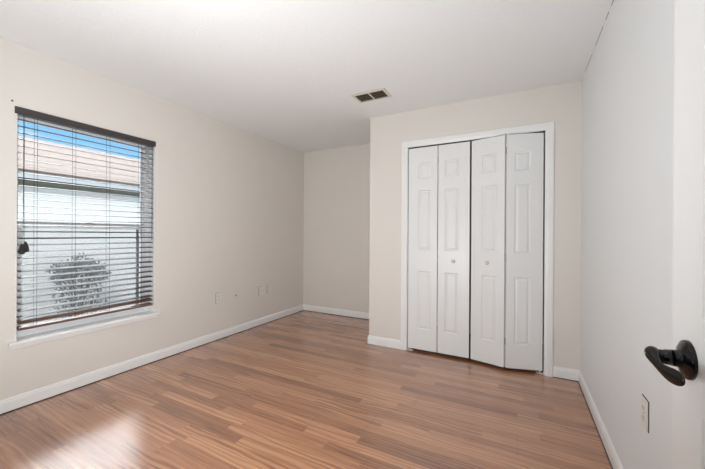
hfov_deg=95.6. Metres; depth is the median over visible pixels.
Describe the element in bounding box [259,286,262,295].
plate
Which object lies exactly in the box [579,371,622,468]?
baseboard
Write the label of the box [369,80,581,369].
wall
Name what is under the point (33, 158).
house
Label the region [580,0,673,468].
wall
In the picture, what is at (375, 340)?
baseboard
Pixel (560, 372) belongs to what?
baseboard
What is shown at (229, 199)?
wall
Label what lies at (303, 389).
floor
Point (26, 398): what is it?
baseboard
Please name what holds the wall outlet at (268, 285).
attached to the wall at (229, 199)
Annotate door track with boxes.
[408,131,544,148]
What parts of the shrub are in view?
stem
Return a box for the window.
[8,114,160,349]
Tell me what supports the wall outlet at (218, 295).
attached to the wall at (229, 199)
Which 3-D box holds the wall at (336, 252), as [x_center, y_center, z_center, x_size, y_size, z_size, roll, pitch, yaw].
[0.794,-0.037,4.246,3.414,2.440,0.180,0,0,28]
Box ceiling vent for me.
[351,88,391,102]
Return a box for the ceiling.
[0,0,612,152]
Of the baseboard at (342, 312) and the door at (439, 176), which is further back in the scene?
the baseboard at (342, 312)
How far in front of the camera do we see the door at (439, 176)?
3.12 m
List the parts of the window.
sash, sash, sill, screen frame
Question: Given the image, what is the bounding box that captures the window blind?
[15,106,155,330]
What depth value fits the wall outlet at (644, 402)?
1.23 m
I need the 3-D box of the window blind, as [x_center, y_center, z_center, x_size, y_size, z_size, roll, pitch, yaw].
[-2.042,-0.102,2.538,0.094,1.504,0.924,0,0,28]
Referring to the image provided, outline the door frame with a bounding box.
[400,121,553,376]
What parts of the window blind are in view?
pull cord, ladder cord, ladder cord, rail, ladder cord, ladder cord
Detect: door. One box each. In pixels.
[407,141,470,357]
[471,133,543,374]
[643,0,704,468]
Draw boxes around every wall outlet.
[216,292,220,303]
[267,284,270,292]
[641,394,648,432]
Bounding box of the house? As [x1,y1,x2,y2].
[18,136,139,324]
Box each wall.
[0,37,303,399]
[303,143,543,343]
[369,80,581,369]
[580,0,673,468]
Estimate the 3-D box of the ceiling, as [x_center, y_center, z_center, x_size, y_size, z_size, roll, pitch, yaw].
[-0.511,-1.313,1.751,3.774,0.100,5.818,0,0,28]
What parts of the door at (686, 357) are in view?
lever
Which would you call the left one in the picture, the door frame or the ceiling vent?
the ceiling vent
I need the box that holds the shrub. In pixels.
[45,252,111,323]
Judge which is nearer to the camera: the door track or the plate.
the door track
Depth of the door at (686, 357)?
0.58 m
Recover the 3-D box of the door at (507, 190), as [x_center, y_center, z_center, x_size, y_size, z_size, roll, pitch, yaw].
[1.360,0.158,2.833,0.588,2.056,0.113,0,0,28]
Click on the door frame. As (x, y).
(548, 126)
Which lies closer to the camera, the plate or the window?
the window
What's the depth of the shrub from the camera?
4.66 m
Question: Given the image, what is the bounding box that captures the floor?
[0,310,612,468]
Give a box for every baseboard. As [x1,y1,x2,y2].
[0,305,302,413]
[303,304,368,318]
[368,335,400,348]
[553,366,579,380]
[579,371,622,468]

